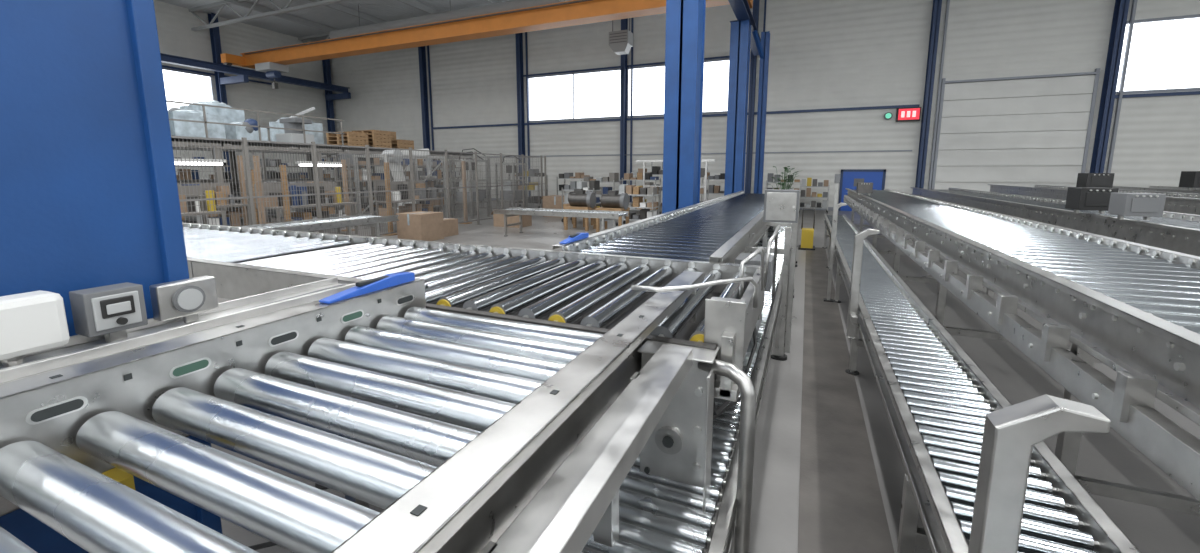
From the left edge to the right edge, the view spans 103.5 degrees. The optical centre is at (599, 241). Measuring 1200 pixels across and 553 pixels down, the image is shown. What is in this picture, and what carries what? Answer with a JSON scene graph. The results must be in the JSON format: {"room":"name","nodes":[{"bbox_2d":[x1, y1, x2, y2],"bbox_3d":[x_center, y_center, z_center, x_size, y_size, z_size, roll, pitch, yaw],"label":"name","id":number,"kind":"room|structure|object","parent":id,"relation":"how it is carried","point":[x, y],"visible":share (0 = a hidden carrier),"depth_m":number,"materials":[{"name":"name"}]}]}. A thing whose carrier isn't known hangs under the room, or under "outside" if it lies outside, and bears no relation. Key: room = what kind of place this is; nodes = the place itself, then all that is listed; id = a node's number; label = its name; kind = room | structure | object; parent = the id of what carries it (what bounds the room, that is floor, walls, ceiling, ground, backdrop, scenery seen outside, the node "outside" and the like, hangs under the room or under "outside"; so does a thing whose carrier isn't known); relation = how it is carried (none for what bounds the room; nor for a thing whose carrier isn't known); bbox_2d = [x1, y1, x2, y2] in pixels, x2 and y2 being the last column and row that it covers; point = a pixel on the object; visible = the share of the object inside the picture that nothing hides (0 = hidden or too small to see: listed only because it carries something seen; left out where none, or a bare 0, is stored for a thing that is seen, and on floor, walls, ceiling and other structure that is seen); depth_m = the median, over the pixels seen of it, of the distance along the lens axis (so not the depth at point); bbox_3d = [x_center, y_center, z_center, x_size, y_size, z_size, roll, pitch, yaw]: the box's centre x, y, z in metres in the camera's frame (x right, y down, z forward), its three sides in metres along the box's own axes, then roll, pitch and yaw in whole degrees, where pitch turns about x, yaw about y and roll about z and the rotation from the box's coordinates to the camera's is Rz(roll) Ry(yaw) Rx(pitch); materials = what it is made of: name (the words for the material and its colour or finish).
{"room":"factory floor","nodes":[
{"label":"factory floor","id":0,"kind":"room"},
{"bbox_2d":[153,0,330,200],"bbox_3d":[-26.527,-5.894,16.300,0.200,10.400,38.000,4,9,23],"label":"wall","id":1,"kind":"structure","parent":0,"point":[176,37],"depth_m":28.24,"materials":[{"name":"metal"}]},
{"bbox_2d":[162,67,213,109],"bbox_3d":[-23.371,-7.555,23.265,0.140,2.550,7.600,4,9,23],"label":"window","id":2,"kind":"structure","parent":1,"relation":"in","point":[180,86],"depth_m":25.56,"materials":[{"name":"white"}]},
{"bbox_2d":[162,65,271,128],"bbox_3d":[-26.388,-6.484,16.152,0.098,2.790,30.000,4,9,23],"label":"trim","id":3,"kind":"structure","parent":1,"relation":"attached to","point":[164,66],"depth_m":26.01,"materials":[{"name":"blue metal"}]},
{"bbox_2d":[157,0,570,41],"bbox_3d":[-0.299,-9.472,4.244,57.000,0.200,38.000,4,9,23],"label":"ceiling","id":4,"kind":"structure","parent":0,"point":[387,10],"depth_m":25.66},
{"bbox_2d":[189,0,346,30],"bbox_3d":[4.079,-10.302,14.322,57.018,1.099,0.200,4,9,23],"label":"roof truss","id":5,"kind":"object","parent":4,"relation":"attached to","point":[221,4],"visible":1,"depth_m":23.76,"materials":[{"name":"grey"}]},
{"bbox_2d":[220,0,338,31],"bbox_3d":[-22.767,-10.651,13.945,0.140,0.299,38.000,4,9,23],"label":"roof purlin","id":6,"kind":"structure","parent":4,"relation":"attached to","point":[245,4],"depth_m":26.19,"materials":[{"name":"grey"}]},
{"bbox_2d":[309,0,387,22],"bbox_3d":[-19.099,-10.418,12.367,0.140,0.299,38.000,4,9,23],"label":"roof purlin","id":7,"kind":"structure","parent":4,"relation":"attached to","point":[336,6],"depth_m":25.45,"materials":[{"name":"grey"}]},
{"bbox_2d":[397,0,440,13],"bbox_3d":[-15.430,-10.185,10.789,0.140,0.299,38.000,4,9,23],"label":"roof purlin","id":8,"kind":"structure","parent":4,"relation":"attached to","point":[413,3],"depth_m":24.54,"materials":[{"name":"grey"}]},
{"bbox_2d":[329,0,564,38],"bbox_3d":[-8.014,-11.099,22.826,14.000,1.990,0.560,4,9,23],"label":"ventilation duct","id":9,"kind":"object","parent":4,"relation":"hanging from","point":[514,4],"visible":0.5,"depth_m":22.39,"materials":[{"name":"grey"}]},
{"bbox_2d":[609,18,632,54],"bbox_3d":[0.926,-10.051,20.694,0.900,3.440,0.720,4,9,23],"label":"heater","id":10,"kind":"object","parent":4,"relation":"hanging from","point":[620,42],"visible":0.95,"depth_m":20.63,"materials":[{"name":"grey"}]},
{"bbox_2d":[211,198,1199,552],"bbox_3d":[-0.299,1.015,5.793,57.000,0.200,38.000,4,9,23],"label":"floor","id":11,"kind":"structure","parent":0,"point":[1109,456],"depth_m":3.28,"materials":[{"name":"concrete"}]},
{"bbox_2d":[0,0,222,552],"bbox_3d":[-1.908,-1.925,1.238,0.680,6.948,0.800,4,9,23],"label":"support column","id":12,"kind":"structure","parent":11,"relation":"on","point":[89,196],"depth_m":1.47,"materials":[{"name":"metal"}]},
{"bbox_2d":[178,185,225,224],"bbox_3d":[-8.931,-0.382,9.601,0.800,1.450,2.000,4,9,23],"label":"workbench","id":13,"kind":"object","parent":11,"relation":"on","point":[185,203],"visible":0.23,"depth_m":10.24,"materials":[{"name":"grey"}]},
{"bbox_2d":[174,152,231,180],"bbox_3d":[-15.989,-2.243,18.270,0.760,2.600,3.060,4,9,23],"label":"storage rack","id":14,"kind":"object","parent":11,"relation":"on","point":[225,165],"visible":0.1,"depth_m":18.35,"materials":[{"name":"grey"}]},
{"bbox_2d":[177,183,250,225],"bbox_3d":[-10.115,-0.680,11.620,0.800,1.450,2.400,4,9,23],"label":"workbench","id":15,"kind":"object","parent":11,"relation":"on","point":[202,184],"visible":0.1,"depth_m":12.27,"materials":[{"name":"grey"}]},
{"bbox_2d":[208,13,230,178],"bbox_3d":[-21.456,-7.468,26.956,0.450,10.400,0.400,4,9,23],"label":"wall column","id":16,"kind":"structure","parent":11,"relation":"on","point":[214,32],"depth_m":26.50,"materials":[{"name":"metal"}]},
{"bbox_2d":[237,155,247,225],"bbox_3d":[-10.079,-1.319,13.384,0.300,2.200,0.300,4,9,23],"label":"timber post","id":17,"kind":"object","parent":11,"relation":"on","point":[241,158],"visible":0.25,"depth_m":13.31,"materials":[{"name":"wood"}]},
{"bbox_2d":[253,156,265,223],"bbox_3d":[-7.599,-0.858,10.599,0.300,2.100,0.300,4,9,23],"label":"timber post","id":18,"kind":"object","parent":11,"relation":"on","point":[258,169],"visible":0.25,"depth_m":10.53,"materials":[{"name":"wood"}]},
{"bbox_2d":[182,223,369,277],"bbox_3d":[-6.169,0.380,5.247,8.590,1.215,1.350,4,9,23],"label":"conveyor","id":19,"kind":"object","parent":11,"relation":"on","point":[232,244],"visible":0.18,"depth_m":3.99,"materials":[{"name":"metal"}]},
{"bbox_2d":[279,165,290,221],"bbox_3d":[-7.308,-0.820,11.027,0.300,1.900,0.300,4,9,23],"label":"timber post","id":20,"kind":"object","parent":11,"relation":"on","point":[281,170],"visible":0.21,"depth_m":10.96,"materials":[{"name":"brown wood"}]},
{"bbox_2d":[251,152,338,179],"bbox_3d":[-14.194,-2.846,22.352,0.760,2.600,3.560,4,9,23],"label":"storage rack","id":21,"kind":"object","parent":11,"relation":"on","point":[265,177],"visible":0.34,"depth_m":21.25,"materials":[{"name":"grey"}]},
{"bbox_2d":[254,182,357,233],"bbox_3d":[-7.655,-0.810,12.504,0.800,1.450,2.200,4,9,23],"label":"workbench","id":22,"kind":"object","parent":11,"relation":"on","point":[330,184],"visible":0.52,"depth_m":12.22,"materials":[{"name":"grey"}]},
{"bbox_2d":[262,181,351,226],"bbox_3d":[-8.736,-1.070,14.263,0.800,1.450,2.200,4,9,23],"label":"workbench","id":23,"kind":"object","parent":11,"relation":"on","point":[325,207],"visible":0.08,"depth_m":13.99,"materials":[{"name":"grey"}]},
{"bbox_2d":[236,214,398,236],"bbox_3d":[-5.729,0.010,9.243,0.967,0.780,3.800,4,9,23],"label":"conveyor","id":24,"kind":"object","parent":11,"relation":"on","point":[362,219],"visible":0.44,"depth_m":9.55,"materials":[{"name":"metal"}]},
{"bbox_2d":[171,138,472,210],"bbox_3d":[-11.264,-2.192,17.854,5.000,2.620,14.000,4,9,23],"label":"platform","id":25,"kind":"object","parent":11,"relation":"on","point":[353,150],"visible":0.09,"depth_m":15.86,"materials":[{"name":"grey"}]},
{"bbox_2d":[168,107,225,138],"bbox_3d":[-11.423,-3.282,13.244,0.879,0.880,1.260,4,9,23],"label":"goods","id":26,"kind":"object","parent":25,"relation":"on","point":[177,128],"visible":0.78,"depth_m":12.98,"materials":[{"name":"plastic"}]},
{"bbox_2d":[172,141,230,164],"bbox_3d":[-10.405,-2.107,11.371,1.500,0.533,2.100,4,9,23],"label":"lamp","id":27,"kind":"object","parent":25,"relation":"hanging from","point":[173,142],"visible":0.48,"depth_m":11.42,"materials":[{"name":"white"}]},
{"bbox_2d":[179,100,244,122],"bbox_3d":[-12.202,-3.792,14.944,1.172,1.392,1.260,4,9,23],"label":"goods","id":28,"kind":"object","parent":25,"relation":"on","point":[230,115],"visible":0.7,"depth_m":14.71,"materials":[{"name":"plastic"}]},
{"bbox_2d":[224,119,267,140],"bbox_3d":[-10.946,-3.408,14.572,0.889,0.742,0.984,4,9,23],"label":"goods","id":29,"kind":"object","parent":25,"relation":"on","point":[231,131],"visible":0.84,"depth_m":14.28,"materials":[{"name":"plastic"}]},
{"bbox_2d":[166,100,344,144],"bbox_3d":[-10.385,-3.330,13.442,0.040,0.919,7.000,4,9,23],"label":"railing","id":30,"kind":"object","parent":25,"relation":"on","point":[205,122],"visible":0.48,"depth_m":14.00,"materials":[{"name":"grey"}]},
{"bbox_2d":[276,107,314,142],"bbox_3d":[-10.255,-3.911,16.015,0.900,1.314,0.927,4,9,23],"label":"machine","id":31,"kind":"object","parent":25,"relation":"on","point":[294,136],"visible":0.8,"depth_m":15.74,"materials":[{"name":"grey"}]},
{"bbox_2d":[269,117,323,143],"bbox_3d":[-11.264,-4.039,17.581,1.260,1.110,1.260,4,9,23],"label":"goods","id":32,"kind":"object","parent":25,"relation":"on","point":[318,136],"visible":0.29,"depth_m":17.36,"materials":[{"name":"plastic"}]},
{"bbox_2d":[326,131,368,146],"bbox_3d":[-9.525,-3.810,17.854,1.200,0.577,0.820,4,9,23],"label":"pallet stack","id":33,"kind":"object","parent":25,"relation":"on","point":[350,138],"visible":0.83,"depth_m":17.62,"materials":[{"name":"brown wood"}]},
{"bbox_2d":[352,130,391,147],"bbox_3d":[-9.086,-4.029,18.842,1.200,0.722,0.820,4,9,23],"label":"pallet stack","id":34,"kind":"object","parent":25,"relation":"on","point":[376,138],"visible":0.66,"depth_m":18.58,"materials":[{"name":"brown wood"}]},
{"bbox_2d":[391,139,413,148],"bbox_3d":[-8.608,-4.046,19.951,1.200,0.432,0.820,4,9,23],"label":"pallet stack","id":35,"kind":"object","parent":25,"relation":"on","point":[397,143],"visible":0.52,"depth_m":19.69,"materials":[{"name":"brown wood"}]},
{"bbox_2d":[322,59,338,172],"bbox_3d":[-18.785,-8.366,33.035,0.450,10.400,0.400,4,9,23],"label":"wall column","id":36,"kind":"structure","parent":11,"relation":"on","point":[326,63],"depth_m":32.76,"materials":[{"name":"metal"}]},
{"bbox_2d":[341,160,353,230],"bbox_3d":[-7.516,-1.362,14.015,0.300,2.100,0.300,4,9,23],"label":"timber post","id":37,"kind":"object","parent":11,"relation":"on","point":[344,174],"visible":0.46,"depth_m":13.95,"materials":[{"name":"wood"}]},
{"bbox_2d":[0,271,703,552],"bbox_3d":[-0.838,0.886,1.117,1.685,1.420,3.380,4,9,23],"label":"conveyor","id":38,"kind":"object","parent":11,"relation":"on","point":[471,433],"visible":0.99,"depth_m":1.13,"materials":[{"name":"metal"}]},
{"bbox_2d":[171,136,542,236],"bbox_3d":[-5.183,-1.378,13.097,0.160,2.400,14.160,4,9,23],"label":"fence","id":39,"kind":"object","parent":11,"relation":"on","point":[495,172],"visible":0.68,"depth_m":11.57,"materials":[{"name":"grey"}]},
{"bbox_2d":[333,154,385,215],"bbox_3d":[-8.433,-1.921,16.870,0.760,2.371,1.660,4,9,23],"label":"storage rack","id":40,"kind":"object","parent":11,"relation":"on","point":[363,174],"visible":0.39,"depth_m":16.51,"materials":[{"name":"grey"}]},
{"bbox_2d":[384,162,396,235],"bbox_3d":[-5.853,-1.175,13.091,0.300,2.000,0.300,4,9,23],"label":"timber post","id":41,"kind":"object","parent":11,"relation":"on","point":[386,173],"visible":0.68,"depth_m":13.05,"materials":[{"name":"brown wood"}]},
{"bbox_2d":[352,149,447,226],"bbox_3d":[-6.846,-1.965,16.497,1.500,2.567,2.700,4,9,23],"label":"machine","id":42,"kind":"object","parent":11,"relation":"on","point":[355,163],"visible":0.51,"depth_m":15.99,"materials":[{"name":"grey"}]},
{"bbox_2d":[374,181,442,230],"bbox_3d":[-5.897,-1.145,14.768,0.800,1.450,2.000,4,9,23],"label":"workbench","id":43,"kind":"object","parent":11,"relation":"on","point":[382,196],"visible":0.46,"depth_m":14.61,"materials":[{"name":"grey"}]},
{"bbox_2d":[395,211,443,240],"bbox_3d":[-4.692,-0.398,12.255,0.920,0.706,0.804,4,9,23],"label":"cardboard box","id":44,"kind":"object","parent":11,"relation":"on","point":[416,225],"visible":0.88,"depth_m":11.94,"materials":[{"name":"cardboard"}]},
{"bbox_2d":[390,159,450,211],"bbox_3d":[-7.316,-2.295,19.411,0.760,2.369,2.460,4,9,23],"label":"storage rack","id":45,"kind":"object","parent":11,"relation":"on","point":[406,160],"visible":0.24,"depth_m":19.61,"materials":[{"name":"grey"}]},
{"bbox_2d":[418,45,433,181],"bbox_3d":[-10.947,-7.899,29.878,0.630,10.400,0.398,4,9,23],"label":"wall column","id":46,"kind":"structure","parent":11,"relation":"on","point":[421,50],"depth_m":29.71,"materials":[{"name":"metal"}]},
{"bbox_2d":[443,218,458,236],"bbox_3d":[-4.425,-0.400,13.129,0.720,0.456,0.604,4,9,23],"label":"cardboard box","id":47,"kind":"object","parent":11,"relation":"on","point":[450,224],"visible":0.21,"depth_m":12.99,"materials":[{"name":"cardboard"}]},
{"bbox_2d":[459,161,471,223],"bbox_3d":[-4.577,-1.653,15.987,0.300,2.100,0.300,4,9,23],"label":"fence post","id":48,"kind":"object","parent":11,"relation":"on","point":[462,162],"visible":0.71,"depth_m":15.96,"materials":[{"name":"metal"}]},
{"bbox_2d":[449,151,489,218],"bbox_3d":[-5.011,-2.190,18.193,0.970,2.518,1.070,4,9,23],"label":"rig","id":49,"kind":"object","parent":11,"relation":"on","point":[470,183],"visible":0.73,"depth_m":17.95,"materials":[{"name":"silver metal"}]},
{"bbox_2d":[452,148,490,214],"bbox_3d":[-5.370,-2.535,19.843,1.070,2.718,1.070,4,9,23],"label":"rig","id":50,"kind":"object","parent":11,"relation":"on","point":[468,157],"visible":0.36,"depth_m":19.73,"materials":[{"name":"silver metal"}]},
{"bbox_2d":[192,237,764,489],"bbox_3d":[-0.753,0.724,2.918,3.200,1.215,1.350,4,9,23],"label":"conveyor","id":51,"kind":"object","parent":11,"relation":"on","point":[579,291],"visible":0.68,"depth_m":2.67,"materials":[{"name":"metal"}]},
{"bbox_2d":[438,156,546,211],"bbox_3d":[-4.840,-2.519,20.825,5.660,2.400,0.060,4,9,23],"label":"fence","id":52,"kind":"object","parent":11,"relation":"on","point":[544,157],"visible":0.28,"depth_m":20.11,"materials":[{"name":"grey"}]},
{"bbox_2d":[490,211,531,227],"bbox_3d":[-2.890,-0.757,15.377,1.120,0.506,0.704,4,9,23],"label":"cardboard box","id":53,"kind":"object","parent":11,"relation":"on","point":[498,219],"visible":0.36,"depth_m":15.12,"materials":[{"name":"cardboard"}]},
{"bbox_2d":[495,156,527,208],"bbox_3d":[-3.588,-2.289,19.206,0.870,2.418,0.970,4,9,23],"label":"rig","id":54,"kind":"object","parent":11,"relation":"on","point":[508,170],"visible":0.63,"depth_m":18.98,"materials":[{"name":"silver metal"}]},
{"bbox_2d":[515,32,530,195],"bbox_3d":[-4.436,-7.486,27.077,0.630,10.400,0.398,4,9,23],"label":"wall column","id":55,"kind":"structure","parent":11,"relation":"on","point":[519,36],"depth_m":26.96,"materials":[{"name":"metal"}]},
{"bbox_2d":[511,169,547,207],"bbox_3d":[-3.488,-2.604,23.194,1.640,1.876,0.920,4,9,23],"label":"storage rack","id":56,"kind":"object","parent":11,"relation":"on","point":[534,172],"visible":0.24,"depth_m":22.85,"materials":[{"name":"silver metal"}]},
{"bbox_2d":[540,195,568,217],"bbox_3d":[-1.598,-1.413,18.791,1.220,0.806,1.004,4,9,23],"label":"cardboard box","id":57,"kind":"object","parent":11,"relation":"on","point":[551,201],"visible":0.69,"depth_m":18.35,"materials":[{"name":"cardboard"}]},
{"bbox_2d":[493,207,628,235],"bbox_3d":[-1.102,-0.476,12.704,3.700,0.730,0.870,4,9,23],"label":"conveyor","id":58,"kind":"object","parent":11,"relation":"on","point":[511,211],"visible":0.93,"depth_m":12.49,"materials":[{"name":"metal"}]},
{"bbox_2d":[557,172,589,194],"bbox_3d":[-1.255,-2.540,23.324,1.540,1.711,0.920,4,9,23],"label":"trolley","id":59,"kind":"object","parent":11,"relation":"on","point":[578,175],"visible":0.22,"depth_m":23.11,"materials":[{"name":"silver metal"}]},
{"bbox_2d":[564,190,596,230],"bbox_3d":[-0.585,-0.970,14.443,0.820,1.200,0.700,4,9,23],"label":"motor","id":60,"kind":"object","parent":11,"relation":"on","point":[579,200],"visible":0.93,"depth_m":14.25,"materials":[{"name":"metal"}]},
{"bbox_2d":[561,180,602,221],"bbox_3d":[-0.622,-1.415,16.598,1.240,1.450,0.820,4,9,23],"label":"trolley","id":61,"kind":"object","parent":11,"relation":"on","point":[594,185],"visible":0.45,"depth_m":16.39,"materials":[{"name":"silver metal"}]},
{"bbox_2d":[581,173,620,206],"bbox_3d":[0.056,-2.135,20.603,1.540,1.705,0.920,4,9,23],"label":"trolley","id":62,"kind":"object","parent":11,"relation":"on","point":[613,177],"visible":0.22,"depth_m":20.24,"materials":[{"name":"silver metal"}]},
{"bbox_2d":[595,190,629,231],"bbox_3d":[0.384,-0.893,13.918,0.820,1.200,0.700,4,9,23],"label":"motor","id":63,"kind":"object","parent":11,"relation":"on","point":[612,201],"visible":0.86,"depth_m":13.72,"materials":[{"name":"metal"}]},
{"bbox_2d":[620,18,633,202],"bbox_3d":[1.342,-7.119,24.592,0.630,10.400,0.398,4,9,23],"label":"wall column","id":64,"kind":"structure","parent":11,"relation":"on","point":[624,22],"depth_m":24.61,"materials":[{"name":"metal"}]},
{"bbox_2d":[616,184,659,225],"bbox_3d":[1.236,-1.175,15.376,1.240,1.333,0.820,4,9,23],"label":"shelf","id":65,"kind":"object","parent":11,"relation":"on","point":[639,192],"visible":0.64,"depth_m":15.13,"materials":[{"name":"silver metal"}]},
{"bbox_2d":[622,173,660,213],"bbox_3d":[1.691,-1.953,19.360,1.440,1.707,0.820,4,9,23],"label":"shelf","id":66,"kind":"object","parent":11,"relation":"on","point":[627,176],"visible":0.27,"depth_m":19.13,"materials":[{"name":"silver metal"}]},
{"bbox_2d":[629,166,662,210],"bbox_3d":[2.213,-2.375,21.273,1.640,1.983,0.920,4,9,23],"label":"trolley","id":67,"kind":"object","parent":11,"relation":"on","point":[656,170],"visible":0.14,"depth_m":20.98,"materials":[{"name":"silver metal"}]},
{"bbox_2d":[552,191,776,263],"bbox_3d":[2.314,-0.061,8.024,1.239,1.277,10.585,4,9,23],"label":"conveyor","id":68,"kind":"object","parent":11,"relation":"on","point":[719,229],"visible":0.66,"depth_m":4.45,"materials":[{"name":"metal"}]},
{"bbox_2d":[636,159,714,208],"bbox_3d":[2.698,-1.884,17.275,2.900,2.180,0.200,4,9,23],"label":"frame","id":69,"kind":"object","parent":11,"relation":"on","point":[702,160],"visible":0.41,"depth_m":17.31,"materials":[{"name":"silver metal"}]},
{"bbox_2d":[662,0,705,213],"bbox_3d":[1.673,-3.128,9.384,0.680,6.948,0.800,4,9,23],"label":"support column","id":70,"kind":"structure","parent":11,"relation":"on","point":[685,19],"depth_m":9.19,"materials":[{"name":"metal"}]},
{"bbox_2d":[581,199,799,552],"bbox_3d":[2.056,0.217,5.852,0.667,1.360,13.800,4,9,23],"label":"conveyor","id":71,"kind":"object","parent":11,"relation":"on","point":[669,497],"visible":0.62,"depth_m":1.66,"materials":[{"name":"metal"}]},
{"bbox_2d":[701,172,724,200],"bbox_3d":[5.152,-2.204,20.778,1.240,1.790,0.820,4,9,23],"label":"trolley","id":72,"kind":"object","parent":11,"relation":"on","point":[713,189],"visible":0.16,"depth_m":20.55,"materials":[{"name":"silver metal"}]},
{"bbox_2d":[724,19,751,195],"bbox_3d":[4.992,-4.288,17.234,0.680,6.948,0.800,4,9,23],"label":"support column","id":73,"kind":"structure","parent":11,"relation":"on","point":[740,32],"depth_m":16.88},
{"bbox_2d":[745,0,766,192],"bbox_3d":[7.211,-6.746,22.067,0.630,10.400,0.398,4,9,23],"label":"wall column","id":74,"kind":"structure","parent":11,"relation":"on","point":[753,62],"depth_m":22.04,"materials":[{"name":"metal"}]},
{"bbox_2d":[752,30,769,193],"bbox_3d":[6.045,-4.386,18.066,0.677,6.900,0.924,4,9,23],"label":"column","id":75,"kind":"structure","parent":11,"relation":"on","point":[763,48],"depth_m":17.99,"materials":[{"name":"metal"}]},
{"bbox_2d":[763,189,799,352],"bbox_3d":[1.719,0.295,4.573,0.300,1.580,0.210,4,9,23],"label":"control box","id":76,"kind":"object","parent":11,"relation":"on","point":[782,206],"visible":1,"depth_m":4.43,"materials":[{"name":"grey metal"}]},
{"bbox_2d":[765,173,800,209],"bbox_3d":[7.628,-1.994,19.721,1.340,1.684,0.820,4,9,23],"label":"shelf","id":77,"kind":"object","parent":11,"relation":"on","point":[769,179],"visible":0.3,"depth_m":19.52,"materials":[{"name":"silver metal"}]},
{"bbox_2d":[769,166,798,189],"bbox_3d":[6.760,-1.791,17.396,1.199,1.962,1.202,4,9,23],"label":"potted plant","id":78,"kind":"object","parent":11,"relation":"on","point":[787,187],"visible":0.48,"depth_m":17.28,"materials":[{"name":"green plant"}]},
{"bbox_2d":[799,178,829,212],"bbox_3d":[9.247,-2.004,20.441,1.140,1.494,0.820,4,9,23],"label":"shelf","id":79,"kind":"object","parent":11,"relation":"on","point":[809,180],"visible":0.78,"depth_m":20.21,"materials":[{"name":"silver metal"}]},
{"bbox_2d":[798,247,893,552],"bbox_3d":[1.439,1.342,2.872,0.410,0.006,18.000,4,9,23],"label":"walkway","id":80,"kind":"object","parent":11,"relation":"on","point":[841,506],"visible":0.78,"depth_m":3.01,"materials":[{"name":"concrete"}]},
{"bbox_2d":[798,208,814,249],"bbox_3d":[4.757,-0.290,10.826,0.350,0.910,0.515,4,9,23],"label":"cart","id":81,"kind":"object","parent":80,"relation":"on","point":[807,234],"visible":1,"depth_m":10.69,"materials":[{"name":"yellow plastic"}]},
{"bbox_2d":[915,0,949,188],"bbox_3d":[13.585,-6.341,19.326,0.630,10.400,0.398,4,9,23],"label":"wall column","id":82,"kind":"structure","parent":11,"relation":"on","point":[937,4],"depth_m":19.32,"materials":[{"name":"metal"}]},
{"bbox_2d":[822,174,1139,552],"bbox_3d":[3.171,0.046,5.778,0.664,1.720,14.000,4,9,23],"label":"conveyor","id":83,"kind":"object","parent":11,"relation":"on","point":[981,476],"visible":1,"depth_m":1.85,"materials":[{"name":"metal"}]},
{"bbox_2d":[844,188,1199,515],"bbox_3d":[4.859,0.127,6.977,1.264,1.210,18.500,4,9,23],"label":"conveyor","id":84,"kind":"object","parent":11,"relation":"on","point":[1131,308],"visible":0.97,"depth_m":2.44,"materials":[{"name":"metal"}]},
{"bbox_2d":[856,182,872,194],"bbox_3d":[6.099,-1.211,10.908,0.300,0.290,0.320,4,9,23],"label":"control box","id":85,"kind":"object","parent":84,"relation":"on","point":[862,187],"visible":1,"depth_m":10.78,"materials":[{"name":"metal"}]},
{"bbox_2d":[910,187,1199,256],"bbox_3d":[7.074,0.139,6.832,1.167,1.230,20.000,4,9,23],"label":"conveyor","id":86,"kind":"object","parent":11,"relation":"on","point":[1173,231],"visible":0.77,"depth_m":6.09,"materials":[{"name":"metal"}]},
{"bbox_2d":[1065,187,1118,213],"bbox_3d":[6.145,-0.511,5.920,0.340,0.322,0.360,4,9,23],"label":"control box","id":87,"kind":"object","parent":86,"relation":"on","point":[1078,198],"visible":0.89,"depth_m":5.80,"materials":[{"name":"black plastic"}]},
{"bbox_2d":[1108,192,1165,220],"bbox_3d":[5.786,-0.375,5.106,0.300,0.290,0.320,4,9,23],"label":"control box","id":88,"kind":"object","parent":86,"relation":"on","point":[1145,205],"visible":1,"depth_m":5.00,"materials":[{"name":"grey plastic"}]},
{"bbox_2d":[988,184,1199,214],"bbox_3d":[9.045,0.204,5.975,1.267,1.350,20.000,4,9,23],"label":"conveyor","id":89,"kind":"object","parent":11,"relation":"on","point":[1187,203],"visible":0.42,"depth_m":10.63,"materials":[{"name":"metal"}]},
{"bbox_2d":[1076,173,1114,187],"bbox_3d":[10.132,-1.213,9.686,0.400,0.370,0.420,4,9,23],"label":"control box","id":90,"kind":"object","parent":89,"relation":"on","point":[1105,180],"visible":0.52,"depth_m":9.53,"materials":[{"name":"black plastic"}]},
{"bbox_2d":[1090,0,1137,172],"bbox_3d":[18.674,-6.018,17.136,0.630,10.400,0.398,4,9,23],"label":"wall column","id":91,"kind":"structure","parent":11,"relation":"on","point":[1121,7],"depth_m":17.18,"materials":[{"name":"metal"}]},
{"bbox_2d":[1112,186,1199,193],"bbox_3d":[11.430,0.356,4.949,1.267,1.350,20.000,4,9,23],"label":"conveyor","id":92,"kind":"object","parent":11,"relation":"on","point":[1150,188],"visible":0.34,"depth_m":12.07,"materials":[{"name":"metal"}]},
{"bbox_2d":[1179,171,1199,189],"bbox_3d":[13.314,-1.349,10.472,0.450,0.410,0.470,4,9,23],"label":"control box","id":93,"kind":"object","parent":92,"relation":"on","point":[1189,179],"visible":1,"depth_m":10.48,"materials":[{"name":"black plastic"}]},
{"bbox_2d":[728,0,760,55],"bbox_3d":[-0.082,-6.151,4.859,0.400,0.350,36.400,4,9,23],"label":"crane runway","id":94,"kind":"object","parent":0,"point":[741,9],"visible":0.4,"depth_m":16.02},
{"bbox_2d":[330,0,1199,206],"bbox_3d":[7.317,-6.787,22.346,57.000,10.400,0.200,4,9,23],"label":"wall","id":95,"kind":"structure","parent":0,"point":[824,54],"depth_m":21.21,"materials":[{"name":"metal"}]},
{"bbox_2d":[528,68,620,121],"bbox_3d":[-1.438,-7.954,25.967,5.750,2.550,0.140,4,9,23],"label":"window","id":96,"kind":"structure","parent":95,"relation":"in","point":[593,94],"depth_m":25.97,"materials":[{"name":"white"}]},
{"bbox_2d":[628,58,728,117],"bbox_3d":[4.179,-7.597,23.551,5.900,2.550,0.140,4,9,23],"label":"window","id":97,"kind":"structure","parent":95,"relation":"in","point":[648,80],"depth_m":24.04,"materials":[{"name":"white"}]},
{"bbox_2d":[432,56,1199,156],"bbox_3d":[8.633,-6.373,21.663,42.000,4.580,0.098,4,9,23],"label":"trim","id":98,"kind":"structure","parent":95,"relation":"attached to","point":[720,57],"depth_m":22.70,"materials":[{"name":"blue metal"}]},
{"bbox_2d":[838,169,885,210],"bbox_3d":[11.582,-2.260,20.950,1.750,1.850,0.135,4,9,23],"label":"door","id":99,"kind":"structure","parent":95,"relation":"in","point":[849,178],"depth_m":20.95,"materials":[{"name":"blue metal"}]},
{"bbox_2d":[896,107,921,121],"bbox_3d":[12.929,-5.329,19.828,0.850,0.550,0.245,4,9,23],"label":"display sign","id":100,"kind":"object","parent":95,"relation":"attached to","point":[908,113],"visible":1,"depth_m":19.73,"materials":[{"name":"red plastic"}]},
{"bbox_2d":[931,68,1099,191],"bbox_3d":[16.139,-3.774,18.710,4.800,5.500,0.150,4,9,23],"label":"door","id":101,"kind":"structure","parent":95,"relation":"in","point":[1013,158],"depth_m":18.55,"materials":[{"name":"grey"}]},
{"bbox_2d":[1116,14,1199,93],"bbox_3d":[22.016,-6.464,15.878,6.900,2.550,0.140,4,9,23],"label":"window","id":102,"kind":"structure","parent":95,"relation":"in","point":[1164,54],"depth_m":16.79,"materials":[{"name":"white"}]},
{"bbox_3d":[-31.385,-4.132,4.366,0.450,10.400,0.400,4,9,23],"label":"wall column","id":103,"kind":"structure","parent":0,"visible":0},
{"bbox_2d":[160,53,350,99],"bbox_3d":[-24.957,-7.559,15.596,2.160,0.700,36.420,4,9,23],"label":"runway","id":104,"kind":"object","parent":103,"relation":"attached to","point":[243,74],"visible":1,"depth_m":26.12,"materials":[{"name":"blue metal"}]},
{"bbox_2d":[221,0,752,88],"bbox_3d":[-7.333,-8.518,20.924,26.690,1.940,2.400,4,9,23],"label":"crane","id":105,"kind":"object","parent":104,"relation":"on","point":[274,62],"visible":0.86,"depth_m":20.02,"materials":[{"name":"orange paint"}]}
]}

